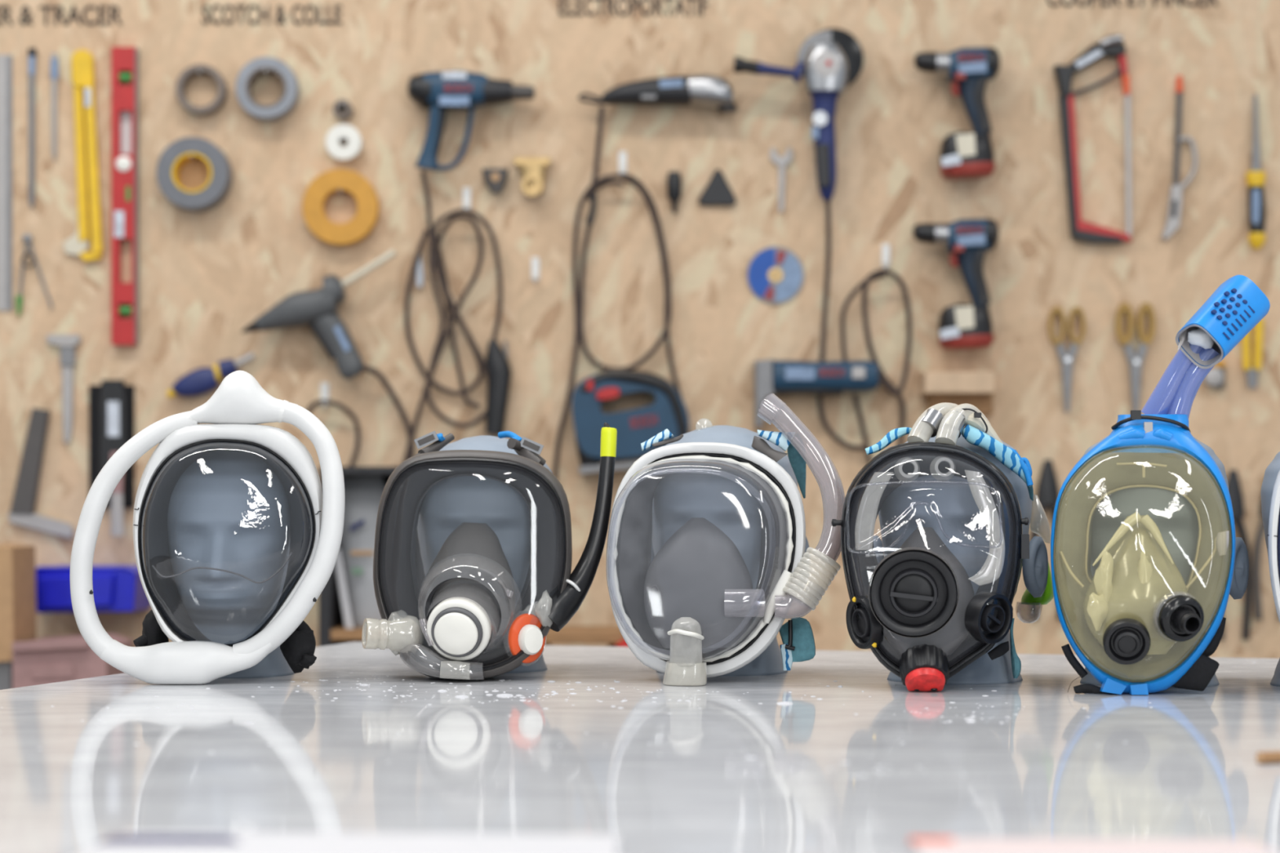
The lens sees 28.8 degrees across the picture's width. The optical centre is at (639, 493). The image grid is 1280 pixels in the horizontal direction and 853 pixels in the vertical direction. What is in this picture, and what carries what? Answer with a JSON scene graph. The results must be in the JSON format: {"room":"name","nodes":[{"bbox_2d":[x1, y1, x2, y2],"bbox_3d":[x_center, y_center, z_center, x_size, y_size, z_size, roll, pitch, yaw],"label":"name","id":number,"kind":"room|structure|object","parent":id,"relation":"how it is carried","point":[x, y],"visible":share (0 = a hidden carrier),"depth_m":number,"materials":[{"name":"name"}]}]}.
{"room":"workshop","nodes":[
{"label":"workshop","id":0,"kind":"room"},
{"bbox_2d":[0,0,1279,658],"bbox_3d":[0.000,-0.407,4.259,9.000,3.400,0.022,0,0,0],"label":"wall","id":1,"kind":"structure","parent":0,"point":[205,277],"depth_m":4.25,"materials":[{"name":"beige wood"}]},
{"bbox_2d":[0,54,12,311],"bbox_3d":[-1.085,-0.530,4.247,0.027,0.437,0.005,0,0,0],"label":"ruler","id":2,"kind":"object","parent":1,"relation":"hanging from","point":[6,60],"visible":1,"depth_m":4.25,"materials":[{"name":"metal"}]},
{"bbox_2d":[27,48,36,208],"bbox_3d":[-1.036,-0.622,4.243,0.013,0.272,0.010,0,0,0],"label":"scriber","id":3,"kind":"object","parent":1,"relation":"hanging from","point":[32,52],"visible":1,"depth_m":4.24,"materials":[{"name":"metal"}]},
{"bbox_2d":[16,233,53,315],"bbox_3d":[-1.032,-0.372,4.243,0.064,0.140,0.010,0,0,0],"label":"compass","id":4,"kind":"object","parent":1,"relation":"attached to","point":[28,238],"visible":1,"depth_m":4.24,"materials":[{"name":"metal"}]},
{"bbox_2d":[8,408,75,538],"bbox_3d":[-1.020,-0.034,4.241,0.111,0.222,0.018,0,0,0],"label":"square","id":5,"kind":"object","parent":1,"relation":"hanging from","point":[22,512],"visible":1,"depth_m":4.23,"materials":[{"name":"grey metal"}]},
{"bbox_2d":[50,53,57,159],"bbox_3d":[-0.998,-0.659,4.244,0.012,0.182,0.009,0,0,0],"label":"scriber","id":6,"kind":"object","parent":1,"relation":"hanging from","point":[54,60],"visible":1,"depth_m":4.24,"materials":[{"name":"metal"}]},
{"bbox_2d":[46,334,81,442],"bbox_3d":[-0.982,-0.178,4.244,0.057,0.184,0.013,0,0,0],"label":"caliper","id":7,"kind":"object","parent":1,"relation":"hanging from","point":[68,343],"visible":1,"depth_m":4.24,"materials":[{"name":"metal"}]},
{"bbox_2d":[62,49,102,262],"bbox_3d":[-0.949,-0.575,4.239,0.069,0.360,0.018,0,0,0],"label":"folding rule","id":8,"kind":"object","parent":1,"relation":"hanging from","point":[82,62],"visible":1,"depth_m":4.24,"materials":[{"name":"yellow plastic"}]},
{"bbox_2d":[35,564,151,613],"bbox_3d":[-0.929,0.159,4.165,0.200,0.077,0.161,0,0,0],"label":"bin","id":9,"kind":"object","parent":1,"relation":"attached to","point":[116,588],"visible":0.61,"depth_m":4.10,"materials":[{"name":"blue plastic"}]},
{"bbox_2d":[88,379,134,507],"bbox_3d":[-0.901,-0.084,4.238,0.076,0.218,0.024,0,0,0],"label":"tool pouch","id":10,"kind":"object","parent":1,"relation":"attached to","point":[112,402],"visible":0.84,"depth_m":4.23,"materials":[{"name":"black plastic"}]},
{"bbox_2d":[110,451,124,535],"bbox_3d":[-0.886,0.001,4.218,0.024,0.142,0.010,0,0,0],"label":"scraper","id":11,"kind":"object","parent":10,"relation":"in","point":[117,500],"visible":0.53,"depth_m":4.21,"materials":[{"name":"metal"}]},
{"bbox_2d":[111,46,138,345],"bbox_3d":[-0.877,-0.506,4.237,0.042,0.506,0.026,0,0,0],"label":"spirit level","id":12,"kind":"object","parent":1,"relation":"hanging from","point":[124,98],"visible":1,"depth_m":4.23,"materials":[{"name":"red plastic"}]},
{"bbox_2d":[155,136,232,212],"bbox_3d":[-0.756,-0.541,4.222,0.122,0.122,0.056,0,0,0],"label":"tape roll","id":13,"kind":"object","parent":1,"relation":"attached to","point":[171,162],"visible":1,"depth_m":4.20,"materials":[{"name":"grey plastic"}]},
{"bbox_2d":[175,63,227,115],"bbox_3d":[-0.746,-0.686,4.232,0.084,0.084,0.036,0,0,0],"label":"tape roll","id":14,"kind":"object","parent":1,"relation":"attached to","point":[191,71],"visible":1,"depth_m":4.22,"materials":[{"name":"grey plastic"}]},
{"bbox_2d":[166,351,254,398],"bbox_3d":[-0.730,-0.201,4.232,0.150,0.079,0.030,0,0,0],"label":"screwdriver","id":15,"kind":"object","parent":1,"relation":"attached to","point":[202,380],"visible":0.95,"depth_m":4.22,"materials":[{"name":"blue plastic"}]},
{"bbox_2d":[235,56,299,121],"bbox_3d":[-0.633,-0.687,4.227,0.104,0.104,0.046,0,0,0],"label":"tape roll","id":16,"kind":"object","parent":1,"relation":"attached to","point":[253,69],"visible":1,"depth_m":4.21,"materials":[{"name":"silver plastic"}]},
{"bbox_2d":[320,382,328,408],"bbox_3d":[-0.538,-0.167,4.232,0.014,0.044,0.036,0,0,0],"label":"hook","id":17,"kind":"object","parent":1,"relation":"attached to","point":[324,386],"visible":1,"depth_m":4.25,"materials":[{"name":"white plastic"}]},
{"bbox_2d":[240,248,414,458],"bbox_3d":[-0.529,-0.217,4.210,0.292,0.392,0.061,0,0,0],"label":"gun","id":18,"kind":"object","parent":1,"relation":"hanging from","point":[317,308],"visible":0.99,"depth_m":4.19,"materials":[{"name":"black plastic"}]},
{"bbox_2d":[306,399,360,466],"bbox_3d":[-0.513,-0.027,4.228,0.116,0.263,0.024,0,0,0],"label":"cable loop","id":19,"kind":"object","parent":1,"relation":"attached to","point":[312,406],"visible":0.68,"depth_m":4.23,"materials":[{"name":"rubber"}]},
{"bbox_2d":[302,168,379,246],"bbox_3d":[-0.509,-0.486,4.232,0.129,0.129,0.036,0,0,0],"label":"tape roll","id":20,"kind":"object","parent":1,"relation":"attached to","point":[316,196],"visible":1,"depth_m":4.22,"materials":[{"name":"plastic"}]},
{"bbox_2d":[333,99,353,120],"bbox_3d":[-0.505,-0.652,4.232,0.032,0.032,0.036,0,0,0],"label":"tape roll","id":21,"kind":"object","parent":1,"relation":"attached to","point":[339,104],"visible":1,"depth_m":4.22,"materials":[{"name":"brown cardboard"}]},
{"bbox_2d":[325,124,363,161],"bbox_3d":[-0.504,-0.596,4.234,0.061,0.061,0.031,0,0,0],"label":"tape roll","id":22,"kind":"object","parent":1,"relation":"attached to","point":[340,132],"visible":1,"depth_m":4.22,"materials":[{"name":"plastic"}]},
{"bbox_2d":[416,253,423,286],"bbox_3d":[-0.375,-0.383,4.242,0.014,0.061,0.012,0,0,0],"label":"hook","id":23,"kind":"object","parent":1,"relation":"attached to","point":[420,271],"visible":1,"depth_m":4.24,"materials":[{"name":"metal"}]},
{"bbox_2d":[462,186,471,209],"bbox_3d":[-0.296,-0.499,4.232,0.014,0.046,0.036,0,0,0],"label":"hook","id":24,"kind":"object","parent":1,"relation":"attached to","point":[466,190],"visible":1,"depth_m":4.25,"materials":[{"name":"white plastic"}]},
{"bbox_2d":[403,70,534,461],"bbox_3d":[-0.292,-0.379,4.211,0.227,0.670,0.074,0,0,0],"label":"gun","id":25,"kind":"object","parent":24,"relation":"hanging from","point":[442,91],"visible":0.98,"depth_m":4.21,"materials":[{"name":"blue plastic"}]},
{"bbox_2d":[481,168,509,193],"bbox_3d":[-0.246,-0.530,4.231,0.048,0.041,0.026,0,0,0],"label":"hex nozzle","id":26,"kind":"object","parent":1,"relation":"attached to","point":[495,179],"visible":1,"depth_m":4.22,"materials":[{"name":"grey metal"}]},
{"bbox_2d":[513,157,551,196],"bbox_3d":[-0.184,-0.537,4.229,0.064,0.068,0.042,0,0,0],"label":"reducer nozzle","id":27,"kind":"object","parent":1,"relation":"attached to","point":[533,170],"visible":1,"depth_m":4.22,"materials":[{"name":"gold metal"}]},
{"bbox_2d":[531,257,539,282],"bbox_3d":[-0.179,-0.380,4.232,0.014,0.046,0.036,0,0,0],"label":"hook","id":28,"kind":"object","parent":1,"relation":"attached to","point":[535,260],"visible":1,"depth_m":4.25,"materials":[{"name":"white plastic"}]},
{"bbox_2d":[618,151,626,173],"bbox_3d":[-0.030,-0.560,4.232,0.014,0.047,0.036,0,0,0],"label":"hook","id":29,"kind":"object","parent":1,"relation":"attached to","point":[622,154],"visible":1,"depth_m":4.25,"materials":[{"name":"white plastic"}]},
{"bbox_2d":[552,74,738,478],"bbox_3d":[0.009,-0.366,4.215,0.316,0.687,0.061,0,0,0],"label":"oscillating multitool","id":30,"kind":"object","parent":29,"relation":"hanging from","point":[711,91],"visible":0.97,"depth_m":4.22,"materials":[{"name":"grey plastic"}]},
{"bbox_2d":[641,94,656,99],"bbox_3d":[0.015,-0.666,4.188,0.025,0.009,0.008,0,0,0],"label":"switch","id":31,"kind":"object","parent":30,"relation":"attached to","point":[643,96],"depth_m":4.18,"materials":[{"name":"metal"}]},
{"bbox_2d":[572,369,689,475],"bbox_3d":[-0.015,-0.120,4.213,0.198,0.178,0.074,0,0,0],"label":"jigsaw","id":32,"kind":"object","parent":1,"relation":"hanging from","point":[634,427],"visible":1,"depth_m":4.18,"materials":[{"name":"blue plastic"}]},
{"bbox_2d":[596,387,619,400],"bbox_3d":[-0.053,-0.167,4.188,0.039,0.021,0.024,0,0,0],"label":"switch","id":33,"kind":"object","parent":32,"relation":"attached to","point":[602,393],"depth_m":4.18,"materials":[{"name":"red plastic"}]},
{"bbox_2d":[666,171,681,213],"bbox_3d":[0.059,-0.512,4.238,0.026,0.070,0.020,0,0,0],"label":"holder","id":34,"kind":"object","parent":1,"relation":"attached to","point":[673,179],"visible":1,"depth_m":4.23,"materials":[{"name":"black plastic"}]},
{"bbox_2d":[698,168,736,205],"bbox_3d":[0.132,-0.522,4.244,0.064,0.062,0.012,0,0,0],"label":"pad","id":35,"kind":"object","parent":1,"relation":"attached to","point":[717,192],"visible":1,"depth_m":4.24,"materials":[{"name":"grey plastic"}]},
{"bbox_2d":[746,246,804,303],"bbox_3d":[0.231,-0.372,4.247,0.098,0.098,0.006,0,0,0],"label":"disc","id":36,"kind":"object","parent":1,"relation":"hanging from","point":[767,261],"visible":1,"depth_m":4.25,"materials":[{"name":"metal"}]},
{"bbox_2d":[747,248,775,298],"bbox_3d":[0.207,-0.375,4.246,0.047,0.087,0.001,0,0,0],"label":"print","id":37,"kind":"object","parent":36,"relation":"attached to","point":[762,267],"depth_m":4.25},
{"bbox_2d":[763,285,773,300],"bbox_3d":[0.220,-0.341,4.245,0.018,0.025,0.002,0,0,0],"label":"print","id":38,"kind":"object","parent":36,"relation":"attached to","point":[768,291],"depth_m":4.24},
{"bbox_2d":[776,249,786,264],"bbox_3d":[0.242,-0.402,4.245,0.018,0.025,0.002,0,0,0],"label":"print","id":39,"kind":"object","parent":36,"relation":"on","point":[781,255],"depth_m":4.24},
{"bbox_2d":[775,252,801,302],"bbox_3d":[0.254,-0.369,4.246,0.045,0.085,0.001,0,0,0],"label":"print","id":40,"kind":"object","parent":36,"relation":"attached to","point":[788,265],"depth_m":4.25},
{"bbox_2d":[769,147,792,212],"bbox_3d":[0.241,-0.534,4.247,0.039,0.109,0.007,0,0,0],"label":"wrench","id":41,"kind":"object","parent":1,"relation":"hanging from","point":[780,161],"visible":1,"depth_m":4.24,"materials":[{"name":"metal"}]},
{"bbox_2d":[733,27,865,450],"bbox_3d":[0.270,-0.429,4.195,0.226,0.713,0.088,0,0,0],"label":"grinder","id":42,"kind":"object","parent":1,"relation":"hanging from","point":[829,60],"visible":0.99,"depth_m":4.18,"materials":[{"name":"blue plastic"}]},
{"bbox_2d":[753,268,911,462],"bbox_3d":[0.328,-0.195,4.216,0.268,0.369,0.068,0,0,0],"label":"grinder","id":43,"kind":"object","parent":1,"relation":"attached to","point":[771,376],"visible":0.97,"depth_m":4.20,"materials":[{"name":"blue plastic"}]},
{"bbox_2d":[851,366,865,378],"bbox_3d":[0.367,-0.203,4.185,0.022,0.020,0.006,0,0,0],"label":"switch","id":44,"kind":"object","parent":43,"relation":"attached to","point":[857,372],"depth_m":4.18,"materials":[{"name":"metal"}]},
{"bbox_2d":[881,244,889,269],"bbox_3d":[0.420,-0.402,4.232,0.014,0.046,0.036,0,0,0],"label":"hook","id":45,"kind":"object","parent":1,"relation":"attached to","point":[885,247],"visible":1,"depth_m":4.25,"materials":[{"name":"white plastic"}]},
{"bbox_2d":[912,217,999,349],"bbox_3d":[0.533,-0.354,4.204,0.142,0.221,0.078,0,0,0],"label":"cordless drill","id":46,"kind":"object","parent":1,"relation":"attached to","point":[960,326],"visible":1,"depth_m":4.18,"materials":[{"name":"black plastic"}]},
{"bbox_2d":[919,372,994,415],"bbox_3d":[0.537,-0.168,4.205,0.119,0.070,0.090,0,0,0],"label":"wooden shelf","id":47,"kind":"object","parent":1,"relation":"attached to","point":[976,389],"visible":0.86,"depth_m":4.16,"materials":[{"name":"brown wood"}]},
{"bbox_2d":[914,46,999,179],"bbox_3d":[0.535,-0.643,4.204,0.142,0.221,0.078,0,0,0],"label":"cordless drill","id":48,"kind":"object","parent":1,"relation":"attached to","point":[963,155],"visible":1,"depth_m":4.18,"materials":[{"name":"blue plastic"}]},
{"bbox_2d":[1030,459,1065,620],"bbox_3d":[0.695,0.080,4.238,0.066,0.273,0.018,0,0,0],"label":"pliers","id":49,"kind":"object","parent":1,"relation":"attached to","point":[1047,491],"visible":0.43,"depth_m":4.23,"materials":[{"name":"black plastic"}]},
{"bbox_2d":[1048,306,1085,412],"bbox_3d":[0.727,-0.228,4.239,0.062,0.180,0.014,0,0,0],"label":"scissors","id":50,"kind":"object","parent":1,"relation":"attached to","point":[1066,359],"visible":1,"depth_m":4.24,"materials":[{"name":"metal"}]},
{"bbox_2d":[1053,34,1132,244],"bbox_3d":[0.771,-0.602,4.230,0.132,0.353,0.040,0,0,0],"label":"hacksaw","id":51,"kind":"object","parent":1,"relation":"hanging from","point":[1113,46],"visible":1,"depth_m":4.23,"materials":[{"name":"red metal"}]},
{"bbox_2d":[1115,302,1155,410],"bbox_3d":[0.844,-0.225,4.239,0.067,0.200,0.014,0,0,0],"label":"scissors","id":52,"kind":"object","parent":1,"relation":"attached to","point":[1135,361],"visible":0.96,"depth_m":4.24,"materials":[{"name":"metal"}]},
{"bbox_2d":[1160,74,1197,240],"bbox_3d":[0.920,-0.572,4.241,0.061,0.282,0.017,0,0,0],"label":"saw","id":53,"kind":"object","parent":1,"relation":"hanging from","point":[1172,223],"visible":1,"depth_m":4.24,"materials":[{"name":"grey metal"}]},
{"bbox_2d":[1203,360,1225,388],"bbox_3d":[0.978,-0.203,4.239,0.036,0.048,0.022,0,0,0],"label":"cutter","id":54,"kind":"object","parent":1,"relation":"attached to","point":[1215,378],"visible":0.8,"depth_m":4.23,"materials":[{"name":"metal"}]},
{"bbox_2d":[1215,470,1251,639],"bbox_3d":[1.010,0.105,4.238,0.063,0.290,0.018,0,0,0],"label":"pliers","id":55,"kind":"object","parent":1,"relation":"attached to","point":[1234,486],"visible":0.47,"depth_m":4.23,"materials":[{"name":"grey plastic"}]},
{"bbox_2d":[1241,318,1264,387],"bbox_3d":[1.043,-0.238,4.238,0.039,0.118,0.012,0,0,0],"label":"cutter","id":56,"kind":"object","parent":1,"relation":"hanging from","point":[1251,373],"visible":0.79,"depth_m":4.23,"materials":[{"name":"plastic"}]},
{"bbox_2d":[1245,93,1266,248],"bbox_3d":[1.048,-0.547,4.236,0.033,0.262,0.028,0,0,0],"label":"chisel","id":57,"kind":"object","parent":1,"relation":"hanging from","point":[1255,179],"visible":1,"depth_m":4.23,"materials":[{"name":"metal"}]},
{"bbox_2d":[1253,500,1278,620],"bbox_3d":[1.073,0.094,4.238,0.057,0.244,0.018,0,0,0],"label":"pliers","id":58,"kind":"object","parent":1,"relation":"attached to","point":[1257,550],"visible":0.47,"depth_m":4.23,"materials":[{"name":"grey metal"}]},
{"bbox_3d":[0.000,1.143,1.500,9.000,0.100,7.000,0,0,0],"label":"floor","id":59,"kind":"structure","parent":0,"visible":0},
{"bbox_2d":[0,641,1279,852],"bbox_3d":[0.544,0.643,1.845,2.665,0.900,2.149,0,0,16],"label":"table","id":60,"kind":"object","parent":59,"relation":"on","point":[1178,775],"visible":0.88,"depth_m":1.80,"materials":[{"name":"white laminate"}]},
{"bbox_2d":[70,370,345,684],"bbox_3d":[-0.436,0.033,2.561,0.278,0.319,0.141,0,0,2],"label":"face mask","id":61,"kind":"object","parent":60,"relation":"on","point":[232,416],"visible":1,"depth_m":2.53,"materials":[{"name":"white plastic"}]},
{"bbox_2d":[166,448,293,678],"bbox_3d":[-0.435,0.069,2.651,0.149,0.248,0.202,0,0,0],"label":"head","id":62,"kind":"object","parent":60,"relation":"on","point":[228,510],"visible":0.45,"depth_m":2.58},
{"bbox_2d":[87,832,617,852],"bbox_3d":[-0.156,0.190,1.278,0.288,0.005,0.215,0,0,0],"label":"paper stack","id":63,"kind":"object","parent":60,"relation":"on","point":[128,842],"visible":1,"depth_m":1.34,"materials":[{"name":"white paper"}]},
{"bbox_2d":[417,435,552,673],"bbox_3d":[-0.169,0.065,2.722,0.154,0.256,0.209,0,0,0],"label":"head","id":64,"kind":"object","parent":60,"relation":"on","point":[451,502],"visible":0.27,"depth_m":2.65},
{"bbox_2d":[361,422,617,679],"bbox_3d":[-0.155,0.059,2.596,0.262,0.266,0.166,0,0,0],"label":"face mask","id":65,"kind":"object","parent":60,"relation":"on","point":[464,623],"visible":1,"depth_m":2.58,"materials":[{"name":"grey rubber"}]},
{"bbox_2d":[418,522,515,648],"bbox_3d":[-0.180,0.095,2.592,0.101,0.129,0.089,0,0,0],"label":"cup","id":66,"kind":"object","parent":65,"relation":"on","point":[472,563],"depth_m":2.56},
{"bbox_2d":[0,662,1279,782],"bbox_3d":[0.062,0.192,2.251,1.275,0.002,1.197,0,0,0],"label":"crumbs","id":67,"kind":"object","parent":60,"relation":"on","point":[361,684],"visible":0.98,"depth_m":2.32,"materials":[{"name":"white paper"}]},
{"bbox_2d":[605,394,844,685],"bbox_3d":[0.082,0.045,2.546,0.231,0.296,0.192,0,0,42],"label":"face mask","id":68,"kind":"object","parent":60,"relation":"on","point":[692,611],"visible":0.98,"depth_m":2.54,"materials":[{"name":"white plastic"}]},
{"bbox_2d":[662,617,706,685],"bbox_3d":[0.045,0.158,2.506,0.044,0.068,0.064,0,0,0],"label":"outlet","id":69,"kind":"object","parent":68,"relation":"attached to","point":[678,633],"depth_m":2.51,"materials":[{"name":"plastic"}]},
{"bbox_2d":[644,517,753,648],"bbox_3d":[0.060,0.092,2.548,0.112,0.133,0.082,0,0,0],"label":"cup","id":70,"kind":"object","parent":68,"relation":"on","point":[699,574],"depth_m":2.52,"materials":[{"name":"grey plastic"}]},
{"bbox_2d":[651,425,809,676],"bbox_3d":[0.090,0.060,2.694,0.192,0.266,0.178,0,0,-41],"label":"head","id":71,"kind":"object","parent":60,"relation":"on","point":[731,501],"visible":0.3,"depth_m":2.61},
{"bbox_2d":[831,402,1050,691],"bbox_3d":[0.326,0.050,2.488,0.267,0.284,0.172,0,0,-20],"label":"face mask","id":72,"kind":"object","parent":60,"relation":"on","point":[917,610],"visible":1,"depth_m":2.45,"materials":[{"name":"black rubber"}]},
{"bbox_2d":[893,457,919,482],"bbox_3d":[0.265,-0.023,2.468,0.026,0.026,0.015,0,0,0],"label":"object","id":73,"kind":"object","parent":72,"relation":"on","point":[900,464],"depth_m":2.47,"materials":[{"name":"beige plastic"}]},
{"bbox_2d":[881,527,974,655],"bbox_3d":[0.281,0.096,2.456,0.098,0.125,0.073,0,0,0],"label":"cup","id":74,"kind":"object","parent":72,"relation":"on","point":[957,637],"depth_m":2.43,"materials":[{"name":"black rubber"}]},
{"bbox_2d":[929,455,955,481],"bbox_3d":[0.300,-0.024,2.463,0.026,0.026,0.015,0,0,0],"label":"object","id":75,"kind":"object","parent":72,"relation":"on","point":[946,462],"depth_m":2.47,"materials":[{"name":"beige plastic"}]},
{"bbox_2d":[873,434,1048,684],"bbox_3d":[0.327,0.062,2.579,0.175,0.261,0.188,0,0,-17],"label":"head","id":76,"kind":"object","parent":60,"relation":"on","point":[959,518],"visible":0.3,"depth_m":2.51},
{"bbox_2d":[1015,563,1053,623],"bbox_3d":[0.412,0.095,2.598,0.040,0.079,0.058,0,0,0],"label":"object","id":77,"kind":"object","parent":76,"relation":"attached to","point":[1027,598],"visible":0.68,"depth_m":2.58,"materials":[{"name":"green plastic"}]},
{"bbox_2d":[909,836,1275,852],"bbox_3d":[0.237,0.191,1.269,0.195,0.004,0.198,0,0,0],"label":"paper","id":78,"kind":"object","parent":60,"relation":"on","point":[922,845],"visible":1,"depth_m":1.34,"materials":[{"name":"white paper"}]},
{"bbox_2d":[1054,435,1248,688],"bbox_3d":[0.519,0.062,2.534,0.188,0.261,0.175,0,0,-39],"label":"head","id":79,"kind":"object","parent":60,"relation":"on","point":[1175,517],"visible":0.21,"depth_m":2.45},
{"bbox_2d":[1050,275,1270,694],"bbox_3d":[0.499,-0.009,2.409,0.205,0.404,0.156,0,0,21],"label":"face mask","id":80,"kind":"object","parent":60,"relation":"on","point":[1137,619],"visible":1,"depth_m":2.40,"materials":[{"name":"blue plastic"}]},
{"bbox_2d":[1083,515,1187,654],"bbox_3d":[0.476,0.088,2.394,0.098,0.133,0.065,0,0,0],"label":"cup","id":81,"kind":"object","parent":80,"relation":"on","point":[1136,574],"depth_m":2.37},
{"bbox_2d":[1215,530,1229,555],"bbox_3d":[0.555,0.048,2.373,0.013,0.024,0.006,0,0,0],"label":"vent","id":82,"kind":"object","parent":80,"relation":"attached to","point":[1222,540],"depth_m":2.37,"materials":[{"name":"plastic"}]},
{"bbox_2d":[1255,751,1279,764],"bbox_3d":[0.467,0.189,1.781,0.060,0.009,0.009,0,0,-22],"label":"wooden pencil","id":83,"kind":"object","parent":60,"relation":"on","point":[1268,757],"visible":1,"depth_m":1.77,"materials":[{"name":"brown wood"}]},
{"bbox_2d":[1260,451,1279,686],"bbox_3d":[0.704,0.065,2.497,0.156,0.256,0.207,0,0,0],"label":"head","id":84,"kind":"object","parent":60,"relation":"on","point":[1271,473],"visible":0.61,"depth_m":2.49},
{"bbox_2d":[1266,470,1279,622],"bbox_3d":[0.660,0.070,2.381,0.122,0.244,0.090,0,0,0],"label":"face mask","id":85,"kind":"object","parent":60,"relation":"on","point":[1273,539],"visible":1,"depth_m":2.37,"materials":[{"name":"white plastic"}]},
{"bbox_3d":[-0.200,0.733,3.980,4.000,0.720,0.500,0,0,0],"label":"bench","id":86,"kind":"object","parent":59,"relation":"on","visible":0},
{"bbox_2d":[0,543,36,689],"bbox_3d":[-1.005,0.227,3.975,0.048,0.291,0.150,0,0,0],"label":"wooden box","id":87,"kind":"object","parent":86,"relation":"on","point":[18,608],"visible":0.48,"depth_m":3.92,"materials":[{"name":"cardboard"}]},
{"bbox_2d":[12,634,133,688],"bbox_3d":[-0.901,0.299,3.955,0.147,0.148,0.210,0,0,0],"label":"box","id":88,"kind":"object","parent":86,"relation":"on","point":[43,660],"visible":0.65,"depth_m":3.86,"materials":[{"name":"pink plastic"}]},
{"bbox_2d":[318,466,425,646],"bbox_3d":[-0.430,0.165,4.075,0.182,0.415,0.250,0,0,0],"label":"crate","id":89,"kind":"object","parent":86,"relation":"on","point":[332,630],"visible":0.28,"depth_m":3.95,"materials":[{"name":"grey plastic"}]},
{"bbox_2d":[334,475,385,628],"bbox_3d":[-0.445,0.100,4.048,0.120,0.261,0.127,0,0,0],"label":"plastic sack","id":90,"kind":"object","parent":89,"relation":"on","point":[353,566],"visible":0.41,"depth_m":4.02,"materials":[{"name":"plastic"}]},
{"bbox_2d":[544,626,623,646],"bbox_3d":[-0.097,0.295,4.010,0.143,0.154,0.180,0,0,0],"label":"timber offcut","id":91,"kind":"object","parent":86,"relation":"on","point":[610,635],"visible":0.29,"depth_m":3.92,"materials":[{"name":"brown wood"}]},
{"bbox_2d":[615,639,627,646],"bbox_3d":[-0.011,0.291,3.920,0.064,0.174,0.064,0,0,0],"label":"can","id":92,"kind":"object","parent":86,"relation":"on","point":[622,643],"visible":0.03,"depth_m":3.90,"materials":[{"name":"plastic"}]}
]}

